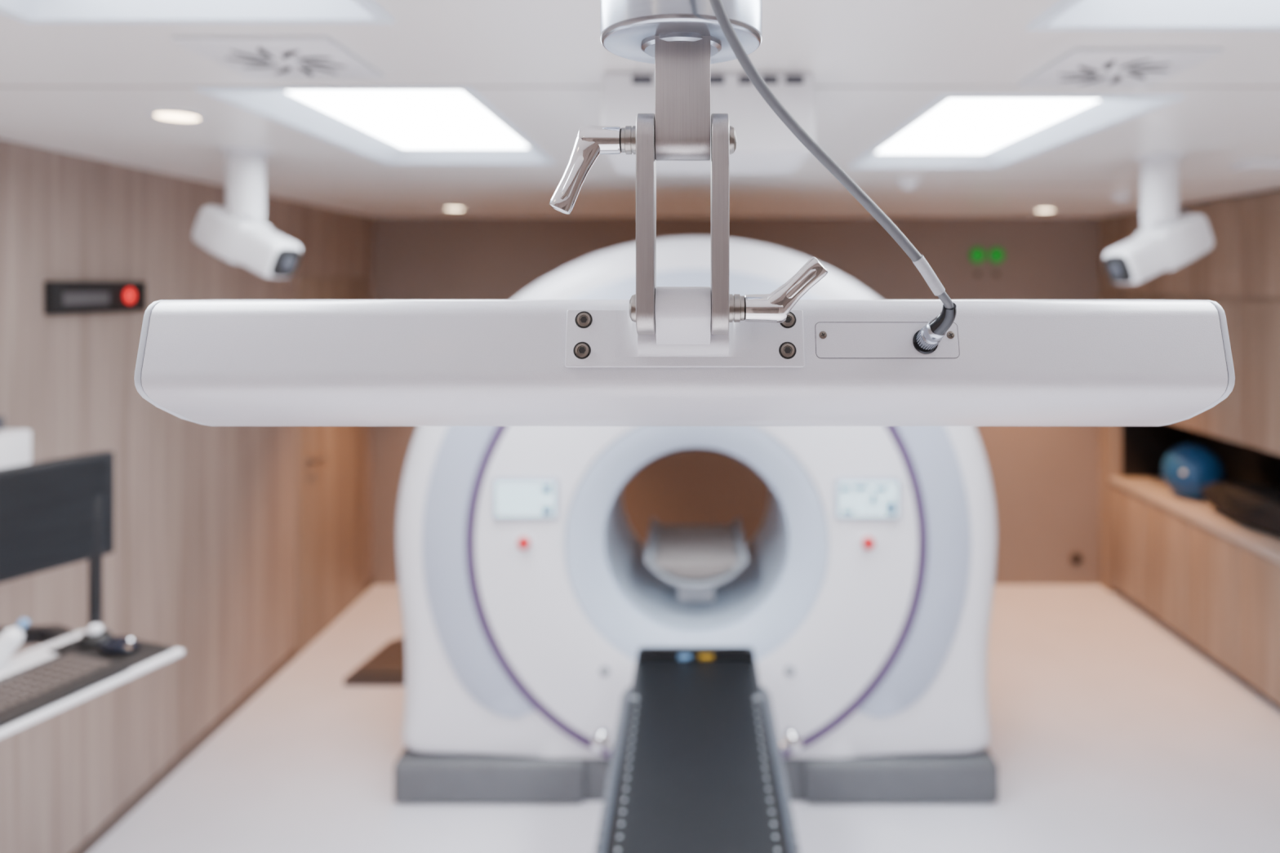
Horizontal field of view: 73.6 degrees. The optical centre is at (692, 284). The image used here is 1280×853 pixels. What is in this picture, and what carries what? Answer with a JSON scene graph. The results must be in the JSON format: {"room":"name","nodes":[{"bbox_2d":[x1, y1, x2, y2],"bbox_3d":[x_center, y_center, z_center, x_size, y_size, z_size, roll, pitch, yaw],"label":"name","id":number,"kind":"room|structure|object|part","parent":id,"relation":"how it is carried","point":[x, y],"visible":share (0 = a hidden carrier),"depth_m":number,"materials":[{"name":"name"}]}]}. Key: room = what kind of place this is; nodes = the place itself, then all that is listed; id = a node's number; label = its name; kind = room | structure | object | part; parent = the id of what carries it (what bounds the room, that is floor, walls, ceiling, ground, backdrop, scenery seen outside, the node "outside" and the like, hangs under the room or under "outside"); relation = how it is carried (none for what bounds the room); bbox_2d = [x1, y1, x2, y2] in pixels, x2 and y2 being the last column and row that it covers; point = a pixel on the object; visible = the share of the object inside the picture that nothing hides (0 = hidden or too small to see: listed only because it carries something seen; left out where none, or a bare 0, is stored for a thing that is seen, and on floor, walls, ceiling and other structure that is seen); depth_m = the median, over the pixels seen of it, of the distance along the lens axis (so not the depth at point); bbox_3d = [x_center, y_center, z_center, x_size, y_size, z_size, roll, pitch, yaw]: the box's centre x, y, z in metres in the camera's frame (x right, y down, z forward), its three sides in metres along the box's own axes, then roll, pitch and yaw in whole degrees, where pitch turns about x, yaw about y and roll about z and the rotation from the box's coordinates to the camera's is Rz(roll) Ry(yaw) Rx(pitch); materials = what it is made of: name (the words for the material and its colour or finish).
{"room":"radiology room","nodes":[
{"label":"radiology room","id":0,"kind":"room"},
{"bbox_2d":[0,138,373,852],"bbox_3d":[-2.240,0.796,2.025,0.100,2.519,7.850,0,0,0],"label":"wall","id":1,"kind":"structure","parent":0,"point":[202,562],"depth_m":3.37,"materials":[{"name":"brown wood"}]},
{"bbox_2d":[0,415,31,467],"bbox_3d":[-2.095,0.523,2.485,0.190,0.265,0.210,0,0,0],"label":"wall dispenser","id":2,"kind":"object","parent":1,"relation":"attached to","point":[15,444],"visible":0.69,"depth_m":2.53,"materials":[{"name":"white plastic"}]},
{"bbox_3d":[-2.125,0.412,2.480,0.130,0.043,0.160,0,0,0],"label":"lid","id":3,"kind":"part","parent":2,"relation":"part of","materials":[{"name":"white plastic"}]},
{"bbox_2d":[0,450,184,738],"bbox_3d":[-1.651,0.896,2.089,0.747,0.780,1.358,0,0,-23],"label":"workstation","id":4,"kind":"object","parent":1,"relation":"attached to","point":[55,513],"visible":0.6,"depth_m":2.43,"materials":[{"name":"white plastic"}]},
{"bbox_2d":[0,617,30,668],"bbox_3d":[-1.616,0.848,2.003,0.097,0.113,0.048,0,0,-35],"label":"spray bottle","id":5,"kind":"object","parent":4,"relation":"on","point":[11,638],"visible":1,"depth_m":2.00,"materials":[{"name":"white plastic"}]},
{"bbox_3d":[-1.795,0.986,2.371,0.793,0.143,0.216,0,0,32],"label":"wall arm","id":6,"kind":"part","parent":4,"relation":"part of"},
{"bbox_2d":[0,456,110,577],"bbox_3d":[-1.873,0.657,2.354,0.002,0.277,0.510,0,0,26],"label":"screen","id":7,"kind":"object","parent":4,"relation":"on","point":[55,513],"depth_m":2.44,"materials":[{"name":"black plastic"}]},
{"bbox_2d":[0,450,114,583],"bbox_3d":[-1.893,0.661,2.364,0.266,0.310,0.500,0,0,0],"label":"monitor","id":8,"kind":"object","parent":4,"relation":"on","point":[55,513],"depth_m":2.45,"materials":[{"name":"black plastic"}]},
{"bbox_2d":[0,652,130,728],"bbox_3d":[-1.487,0.884,1.776,0.213,0.021,0.510,0,0,19],"label":"keyboard","id":9,"kind":"object","parent":4,"relation":"on","point":[27,691],"visible":1,"depth_m":1.89,"materials":[{"name":"black plastic"}]},
{"bbox_2d":[0,630,184,738],"bbox_3d":[-1.536,0.903,1.820,0.360,0.014,0.721,0,0,19],"label":"keyboard tray","id":10,"kind":"object","parent":4,"relation":"on","point":[27,659],"depth_m":1.99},
{"bbox_2d":[48,635,175,668],"bbox_3d":[-1.421,0.892,2.089,0.280,0.005,0.115,0,0,19],"label":"mouse pad","id":11,"kind":"object","parent":4,"relation":"on","point":[147,651],"visible":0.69,"depth_m":2.07,"materials":[{"name":"black rubber"}]},
{"bbox_2d":[77,623,112,648],"bbox_3d":[-1.488,0.867,2.126,0.072,0.044,0.072,0,0,0],"label":"dish","id":12,"kind":"object","parent":11,"relation":"on","point":[95,634],"visible":0.96,"depth_m":2.11,"materials":[{"name":"white plastic"}]},
{"bbox_2d":[97,635,140,655],"bbox_3d":[-1.396,0.876,2.078,0.104,0.042,0.068,0,0,19],"label":"computer mouse","id":13,"kind":"object","parent":11,"relation":"on","point":[117,645],"visible":1,"depth_m":2.06,"materials":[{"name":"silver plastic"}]},
{"bbox_2d":[44,280,146,315],"bbox_3d":[-2.170,0.043,3.130,0.040,0.115,0.500,0,0,0],"label":"panel","id":14,"kind":"object","parent":1,"relation":"attached to","point":[60,297],"visible":0.99,"depth_m":3.07,"materials":[{"name":"black plastic"}]},
{"bbox_2d":[124,288,135,303],"bbox_3d":[-2.155,0.041,3.270,0.010,0.060,0.060,0,0,0],"label":"lamp","id":15,"kind":"object","parent":14,"relation":"attached to","point":[129,293],"depth_m":3.26,"materials":[{"name":"red plastic"}]},
{"bbox_2d":[72,577,373,852],"bbox_3d":[-2.187,2.031,1.975,0.006,0.050,7.750,0,0,0],"label":"baseboard","id":16,"kind":"structure","parent":1,"relation":"attached to","point":[119,816],"depth_m":3.67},
{"bbox_2d":[296,276,364,654],"bbox_3d":[-2.155,1.001,5.200,0.069,2.090,0.960,0,0,0],"label":"door","id":17,"kind":"structure","parent":1,"relation":"in","point":[330,460],"depth_m":5.09,"materials":[{"name":"brown wood"}]},
{"bbox_3d":[-2.146,1.006,4.901,0.049,0.018,0.119,0,0,0],"label":"lever","id":18,"kind":"part","parent":17,"relation":"part of","materials":[{"name":"wood"}]},
{"bbox_2d":[0,0,1279,217],"bbox_3d":[0.580,-0.463,2.025,5.740,0.001,7.850,0,0,0],"label":"ceiling","id":19,"kind":"structure","parent":0,"point":[428,42],"depth_m":2.12,"materials":[{"name":"paint"}]},
{"bbox_2d":[146,108,208,121],"bbox_3d":[-1.394,-0.459,2.310,0.144,0.008,0.144,0,0,0],"label":"recessed light","id":20,"kind":"object","parent":19,"relation":"in","point":[178,115],"visible":1,"depth_m":2.29,"materials":[{"name":"white plastic"}]},
{"bbox_2d":[0,0,394,23],"bbox_3d":[-0.840,-0.487,0.870,0.640,0.061,1.240,0,0,0],"label":"ceiling light panel","id":21,"kind":"object","parent":19,"relation":"attached to","point":[29,11],"visible":1,"depth_m":1.45,"materials":[{"name":"white plastic"}]},
{"bbox_2d":[192,145,301,278],"bbox_3d":[-1.519,-0.242,2.913,0.374,0.440,0.170,0,0,15],"label":"ceiling camera","id":22,"kind":"object","parent":19,"relation":"attached to","point":[237,233],"visible":1,"depth_m":2.86,"materials":[{"name":"white plastic"}]},
{"bbox_3d":[-1.525,-0.456,2.915,0.170,0.014,0.170,0,0,0],"label":"mount plate","id":23,"kind":"part","parent":22,"relation":"part of","materials":[{"name":"white plastic"}]},
{"bbox_2d":[171,35,383,79],"bbox_3d":[-0.820,-0.455,1.725,0.290,0.015,0.290,0,0,0],"label":"ceiling vent","id":24,"kind":"object","parent":19,"relation":"in","point":[255,57],"visible":1,"depth_m":1.68,"materials":[{"name":"white plastic"}]},
{"bbox_2d":[195,87,555,164],"bbox_3d":[-0.840,-0.487,2.610,0.640,0.061,1.240,0,0,0],"label":"ceiling light panel","id":25,"kind":"object","parent":19,"relation":"attached to","point":[384,125],"visible":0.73,"depth_m":2.54,"materials":[{"name":"white plastic"}]},
{"bbox_2d":[285,91,528,147],"bbox_3d":[-0.818,-0.506,2.600,0.464,0.014,0.999,0,0,0],"label":"diffuser","id":26,"kind":"object","parent":25,"relation":"attached to","point":[397,119],"depth_m":2.54,"materials":[{"name":"white plastic"}]},
{"bbox_2d":[442,206,466,209],"bbox_3d":[-1.420,-0.459,5.100,0.144,0.008,0.144,0,0,0],"label":"recessed light","id":27,"kind":"object","parent":19,"relation":"in","point":[443,207],"visible":1,"depth_m":5.07,"materials":[{"name":"white plastic"}]},
{"bbox_2d":[0,85,1279,87],"bbox_3d":[0.300,-0.462,1.988,4.980,0.002,0.006,0,0,0],"label":"trim","id":28,"kind":"structure","parent":19,"relation":"attached to","point":[0,86],"depth_m":1.99,"materials":[{"name":"white"}]},
{"bbox_2d":[133,0,1235,426],"bbox_3d":[-0.004,-0.185,0.500,0.620,0.557,0.186,0,0,0],"label":"monitor","id":29,"kind":"object","parent":19,"relation":"hanging from","point":[660,356],"visible":1,"depth_m":0.48,"materials":[{"name":"paint"}]},
{"bbox_3d":[-0.063,-0.061,0.466,0.030,0.044,0.014,0,0,-9],"label":"lever arm","id":30,"kind":"part","parent":29,"relation":"part of","materials":[{"name":"silver metal"}]},
{"bbox_2d":[578,346,585,353],"bbox_3d":[-0.062,0.037,0.479,0.004,0.004,0.002,0,0,0],"label":"screw","id":31,"kind":"object","parent":29,"relation":"attached to","point":[581,349],"depth_m":0.48,"materials":[{"name":"grey metal"}]},
{"bbox_2d":[580,316,586,322],"bbox_3d":[-0.061,0.020,0.484,0.004,0.004,0.002,0,0,0],"label":"screw","id":32,"kind":"object","parent":29,"relation":"attached to","point":[583,319],"depth_m":0.48,"materials":[{"name":"grey metal"}]},
{"bbox_3d":[-0.051,-0.080,0.468,0.024,0.016,0.016,0,0,0],"label":"clamping lever","id":33,"kind":"part","parent":29,"relation":"part of","materials":[{"name":"silver metal"}]},
{"bbox_3d":[-0.025,-0.033,0.468,0.010,0.121,0.029,0,0,0],"label":"link arm","id":34,"kind":"part","parent":29,"relation":"part of","materials":[{"name":"metal"}]},
{"bbox_3d":[-0.006,-0.298,0.476,0.090,0.330,0.090,0,0,0],"label":"ceiling post","id":35,"kind":"part","parent":29,"relation":"part of","materials":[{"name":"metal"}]},
{"bbox_3d":[0.015,-0.033,0.468,0.009,0.121,0.029,0,0,0],"label":"link arm","id":36,"kind":"part","parent":29,"relation":"part of","materials":[{"name":"metal"}]},
{"bbox_3d":[0.040,0.013,0.468,0.024,0.016,0.016,0,0,0],"label":"clamping lever","id":37,"kind":"part","parent":29,"relation":"part of","materials":[{"name":"silver metal"}]},
{"bbox_2d":[784,346,791,353],"bbox_3d":[0.054,0.037,0.479,0.004,0.004,0.002,0,0,0],"label":"screw","id":38,"kind":"object","parent":29,"relation":"attached to","point":[787,349],"depth_m":0.48,"materials":[{"name":"grey metal"}]},
{"bbox_2d":[785,316,791,322],"bbox_3d":[0.054,0.020,0.484,0.004,0.004,0.002,0,0,0],"label":"screw","id":39,"kind":"object","parent":29,"relation":"attached to","point":[788,318],"depth_m":0.48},
{"bbox_3d":[0.057,0.001,0.466,0.034,0.034,0.014,0,0,6],"label":"lever arm","id":40,"kind":"part","parent":29,"relation":"part of","materials":[{"name":"silver metal"}]},
{"bbox_3d":[0.111,0.031,0.485,0.081,0.020,0.005,0,0,0],"label":"connector panel","id":41,"kind":"part","parent":29,"relation":"part of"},
{"bbox_2d":[602,71,814,173],"bbox_3d":[0.035,-0.375,2.027,0.460,0.174,0.386,0,0,0],"label":"equipment box","id":42,"kind":"object","parent":19,"relation":"attached to","point":[765,144],"visible":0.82,"depth_m":1.84,"materials":[{"name":"white plastic"}]},
{"bbox_2d":[896,177,922,189],"bbox_3d":[0.940,-0.439,3.700,0.110,0.048,0.110,0,0,0],"label":"smoke detector","id":43,"kind":"object","parent":19,"relation":"attached to","point":[905,183],"visible":1,"depth_m":3.67,"materials":[{"name":"white plastic"}]},
{"bbox_2d":[848,95,1184,168],"bbox_3d":[0.905,-0.487,2.710,0.590,0.061,1.260,0,0,0],"label":"ceiling light panel","id":44,"kind":"object","parent":19,"relation":"attached to","point":[953,131],"visible":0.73,"depth_m":2.64,"materials":[{"name":"white plastic"}]},
{"bbox_2d":[876,99,1099,152],"bbox_3d":[0.895,-0.506,2.705,0.409,0.014,1.029,0,0,0],"label":"diffuser","id":45,"kind":"object","parent":44,"relation":"attached to","point":[957,126],"depth_m":2.65,"materials":[{"name":"white plastic"}]},
{"bbox_2d":[1032,208,1057,211],"bbox_3d":[2.150,-0.459,5.200,0.144,0.008,0.144,0,0,0],"label":"recessed light","id":46,"kind":"object","parent":19,"relation":"in","point":[1037,209],"visible":1,"depth_m":5.18,"materials":[{"name":"white plastic"}]},
{"bbox_2d":[954,183,1279,184],"bbox_3d":[1.995,-0.462,3.902,1.590,0.002,0.005,0,0,0],"label":"trim","id":47,"kind":"structure","parent":19,"relation":"attached to","point":[954,184],"depth_m":3.90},
{"bbox_2d":[1108,191,1133,203],"bbox_3d":[2.160,-0.439,4.300,0.110,0.048,0.110,0,0,0],"label":"smoke detector","id":48,"kind":"object","parent":19,"relation":"attached to","point":[1122,197],"visible":1,"depth_m":4.27,"materials":[{"name":"white plastic"}]},
{"bbox_2d":[1018,48,1223,87],"bbox_3d":[0.890,-0.455,1.806,0.290,0.015,0.290,0,0,0],"label":"ceiling vent","id":49,"kind":"object","parent":19,"relation":"in","point":[1079,67],"visible":1,"depth_m":1.76,"materials":[{"name":"white plastic"}]},
{"bbox_2d":[1026,0,1279,30],"bbox_3d":[0.900,-0.487,0.905,0.600,0.061,1.250,0,0,0],"label":"ceiling light panel","id":50,"kind":"object","parent":19,"relation":"attached to","point":[1067,15],"visible":1,"depth_m":1.49,"materials":[{"name":"white plastic"}]},
{"bbox_2d":[1103,151,1213,284],"bbox_3d":[1.655,-0.232,3.038,0.387,0.461,0.170,0,0,-15],"label":"ceiling camera","id":51,"kind":"object","parent":19,"relation":"attached to","point":[1167,241],"visible":1,"depth_m":2.98,"materials":[{"name":"white plastic"}]},
{"bbox_3d":[1.665,-0.456,3.040,0.170,0.014,0.170,0,0,0],"label":"mount plate","id":52,"kind":"part","parent":51,"relation":"part of","materials":[{"name":"white plastic"}]},
{"bbox_2d":[1230,158,1279,170],"bbox_3d":[2.150,-0.448,3.167,0.220,0.029,0.145,0,0,0],"label":"recessed light","id":53,"kind":"object","parent":19,"relation":"in","point":[1253,164],"visible":1,"depth_m":3.13,"materials":[{"name":"white plastic"}]},
{"bbox_2d":[88,585,1279,852],"bbox_3d":[0.580,2.106,2.025,5.740,0.100,7.850,0,0,0],"label":"floor","id":54,"kind":"structure","parent":0,"point":[1112,732],"depth_m":3.63,"materials":[{"name":"plastic"}]},
{"bbox_2d":[343,637,405,685],"bbox_3d":[-1.494,2.026,4.685,0.589,0.060,0.630,0,0,0],"label":"floor mat","id":55,"kind":"object","parent":54,"relation":"on","point":[387,666],"visible":0.39,"depth_m":4.44,"materials":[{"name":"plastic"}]},
{"bbox_3d":[-1.494,2.006,4.685,0.529,0.019,0.570,0,0,0],"label":"lid","id":56,"kind":"part","parent":55,"relation":"part of","materials":[{"name":"plastic"}]},
{"bbox_2d":[393,236,998,804],"bbox_3d":[0.017,0.930,3.786,2.443,2.252,0.908,0,0,0],"label":"gantry","id":57,"kind":"object","parent":54,"relation":"on","point":[862,598],"visible":0.68,"depth_m":3.38,"materials":[{"name":"white plastic"}]},
{"bbox_2d":[599,666,609,676],"bbox_3d":[-0.345,1.521,3.361,0.040,0.040,0.011,0,0,0],"label":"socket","id":58,"kind":"object","parent":57,"relation":"attached to","point":[604,671],"depth_m":3.35,"materials":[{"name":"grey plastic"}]},
{"bbox_2d":[644,517,748,601],"bbox_3d":[0.017,1.253,3.825,0.428,0.247,0.650,0,0,0],"label":"cradle","id":59,"kind":"object","parent":57,"relation":"in","point":[695,559],"visible":1,"depth_m":3.69,"materials":[{"name":"grey plastic"}]},
{"bbox_3d":[0.017,0.999,3.398,1.832,1.778,0.044,0,0,0],"label":"ring trim","id":60,"kind":"part","parent":57,"relation":"part of","materials":[{"name":"plastic"}]},
{"bbox_2d":[784,666,794,676],"bbox_3d":[0.383,1.521,3.361,0.040,0.040,0.011,0,0,0],"label":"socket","id":61,"kind":"object","parent":57,"relation":"attached to","point":[788,670],"depth_m":3.35,"materials":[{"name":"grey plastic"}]},
{"bbox_2d":[591,646,802,852],"bbox_3d":[0.013,1.697,2.005,0.639,0.718,2.310,0,0,0],"label":"table","id":62,"kind":"object","parent":54,"relation":"on","point":[696,764],"visible":1,"depth_m":2.44,"materials":[{"name":"black plastic"}]},
{"bbox_3d":[-0.274,1.375,2.580,0.066,0.066,0.068,0,0,0],"label":"knob","id":63,"kind":"part","parent":62,"relation":"part of","materials":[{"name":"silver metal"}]},
{"bbox_3d":[-0.230,1.421,1.900,0.038,0.071,2.100,0,0,0],"label":"rail","id":64,"kind":"part","parent":62,"relation":"part of","materials":[{"name":"grey metal"}]},
{"bbox_3d":[0.256,1.421,1.900,0.038,0.071,2.100,0,0,0],"label":"rail","id":65,"kind":"part","parent":62,"relation":"part of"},
{"bbox_3d":[0.299,1.375,2.580,0.066,0.066,0.068,0,0,0],"label":"knob","id":66,"kind":"part","parent":62,"relation":"part of","materials":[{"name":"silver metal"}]},
{"bbox_2d":[1099,216,1121,592],"bbox_3d":[3.069,0.797,5.776,0.558,2.517,0.147,0,0,0],"label":"cabinet end panel","id":67,"kind":"object","parent":54,"relation":"on","point":[1110,437],"visible":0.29,"depth_m":5.75,"materials":[{"name":"brown wood"}]},
{"bbox_2d":[1110,484,1199,650],"bbox_3d":[3.069,1.688,5.250,0.558,0.735,0.898,0,0,0],"label":"base cabinet","id":68,"kind":"object","parent":54,"relation":"on","point":[1149,542],"visible":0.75,"depth_m":5.18,"materials":[{"name":"brown wood"}]},
{"bbox_3d":[2.800,1.663,5.474,0.020,0.675,0.445,0,0,0],"label":"door","id":69,"kind":"part","parent":68,"relation":"part of","materials":[{"name":"brown wood"}]},
{"bbox_3d":[2.800,1.663,5.026,0.020,0.675,0.445,0,0,0],"label":"door","id":70,"kind":"part","parent":68,"relation":"part of","materials":[{"name":"brown wood"}]},
{"bbox_2d":[1188,520,1279,708],"bbox_3d":[3.069,1.688,4.350,0.558,0.735,0.898,0,0,0],"label":"base cabinet","id":71,"kind":"object","parent":54,"relation":"on","point":[1234,588],"visible":0.83,"depth_m":4.38,"materials":[{"name":"brown wood"}]},
{"bbox_3d":[2.800,1.663,4.574,0.020,0.675,0.445,0,0,0],"label":"door","id":72,"kind":"part","parent":71,"relation":"part of","materials":[{"name":"brown wood"}]},
{"bbox_3d":[2.800,1.663,4.125,0.020,0.675,0.445,0,0,0],"label":"door","id":73,"kind":"part","parent":71,"relation":"part of","materials":[{"name":"brown wood"}]},
{"bbox_3d":[3.069,1.688,3.450,0.558,0.735,0.898,0,0,0],"label":"base cabinet","id":74,"kind":"object","parent":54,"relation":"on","visible":0},
{"bbox_2d":[1108,423,1279,563],"bbox_3d":[3.064,1.066,4.350,0.568,0.506,2.700,0,0,0],"label":"niche","id":75,"kind":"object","parent":74,"relation":"on","point":[1144,449],"depth_m":5.24,"materials":[{"name":"laminate"}]},
{"bbox_2d":[1161,443,1224,500],"bbox_3d":[3.020,1.119,5.150,0.323,0.320,0.340,0,0,0],"label":"exercise ball","id":76,"kind":"object","parent":75,"relation":"on","point":[1188,468],"visible":0.94,"depth_m":5.04,"materials":[{"name":"blue plastic"}]},
{"bbox_2d":[1190,429,1279,490],"bbox_3d":[3.333,1.046,4.350,0.026,0.467,2.700,0,0,0],"label":"backsplash","id":77,"kind":"structure","parent":75,"relation":"on","point":[1241,463],"depth_m":5.14,"materials":[{"name":"black"}]},
{"bbox_2d":[1200,481,1279,536],"bbox_3d":[3.004,1.180,4.500,0.332,0.200,0.800,0,0,0],"label":"equipment bag","id":78,"kind":"object","parent":75,"relation":"on","point":[1255,506],"visible":1,"depth_m":4.46,"materials":[{"name":"fabric"}]},
{"bbox_2d":[373,217,1100,585],"bbox_3d":[0.580,0.796,5.900,5.540,2.519,0.100,0,0,0],"label":"wall","id":79,"kind":"structure","parent":0,"point":[1045,480],"depth_m":5.85,"materials":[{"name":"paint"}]},
{"bbox_2d":[968,247,985,263],"bbox_3d":[1.953,-0.204,5.832,0.112,0.112,0.036,0,0,0],"label":"lamp","id":80,"kind":"object","parent":79,"relation":"attached to","point":[977,255],"visible":1,"depth_m":5.82,"materials":[{"name":"green plastic"}]},
{"bbox_2d":[973,271,981,277],"bbox_3d":[1.953,-0.074,5.843,0.048,0.048,0.014,0,0,0],"label":"wall switch","id":81,"kind":"object","parent":79,"relation":"attached to","point":[977,273],"visible":1,"depth_m":5.84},
{"bbox_2d":[992,271,999,277],"bbox_3d":[2.083,-0.074,5.843,0.048,0.048,0.014,0,0,0],"label":"wall switch","id":82,"kind":"object","parent":79,"relation":"attached to","point":[996,273],"visible":1,"depth_m":5.84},
{"bbox_2d":[988,247,1004,263],"bbox_3d":[2.083,-0.204,5.832,0.112,0.112,0.036,0,0,0],"label":"lamp","id":83,"kind":"object","parent":79,"relation":"attached to","point":[996,255],"visible":1,"depth_m":5.82,"materials":[{"name":"green plastic"}]},
{"bbox_2d":[1069,552,1083,565],"bbox_3d":[2.630,1.876,5.842,0.090,0.090,0.016,0,0,0],"label":"wall socket","id":84,"kind":"object","parent":79,"relation":"attached to","point":[1076,558],"visible":1,"depth_m":5.84,"materials":[{"name":"brown plastic"}]},
{"bbox_3d":[3.400,0.796,2.025,0.100,2.519,7.850,0,0,0],"label":"wall","id":85,"kind":"structure","parent":0,"visible":0},
{"bbox_2d":[1110,203,1192,428],"bbox_3d":[3.069,0.175,5.250,0.558,1.272,0.898,0,0,0],"label":"upper cabinet","id":86,"kind":"object","parent":85,"relation":"attached to","point":[1172,284],"visible":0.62,"depth_m":5.28,"materials":[{"name":"brown wood"}]},
{"bbox_3d":[2.800,-0.191,5.474,0.020,0.504,0.445,0,0,0],"label":"door","id":87,"kind":"part","parent":86,"relation":"part of","materials":[{"name":"brown wood"}]},
{"bbox_3d":[2.800,0.440,5.474,0.020,0.738,0.445,0,0,0],"label":"door","id":88,"kind":"part","parent":86,"relation":"part of","materials":[{"name":"plastic"}]},
{"bbox_3d":[2.800,-0.191,5.026,0.020,0.504,0.445,0,0,0],"label":"door","id":89,"kind":"part","parent":86,"relation":"part of","materials":[{"name":"brown wood"}]},
{"bbox_3d":[2.800,0.440,5.026,0.020,0.738,0.445,0,0,0],"label":"door","id":90,"kind":"part","parent":86,"relation":"part of","materials":[{"name":"plastic"}]},
{"bbox_2d":[1188,188,1279,455],"bbox_3d":[3.069,0.175,4.350,0.558,1.272,0.898,0,0,0],"label":"upper cabinet","id":91,"kind":"object","parent":85,"relation":"attached to","point":[1241,272],"visible":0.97,"depth_m":4.29,"materials":[{"name":"brown wood"}]},
{"bbox_3d":[2.800,-0.191,4.574,0.020,0.504,0.445,0,0,0],"label":"door","id":92,"kind":"part","parent":91,"relation":"part of","materials":[{"name":"brown wood"}]},
{"bbox_3d":[2.800,0.440,4.574,0.020,0.738,0.445,0,0,0],"label":"door","id":93,"kind":"part","parent":91,"relation":"part of","materials":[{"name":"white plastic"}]},
{"bbox_3d":[2.800,-0.191,4.125,0.020,0.504,0.445,0,0,0],"label":"door","id":94,"kind":"part","parent":91,"relation":"part of","materials":[{"name":"brown wood"}]},
{"bbox_3d":[2.800,0.440,4.125,0.020,0.738,0.445,0,0,0],"label":"door","id":95,"kind":"part","parent":91,"relation":"part of","materials":[{"name":"brown wood"}]}
]}

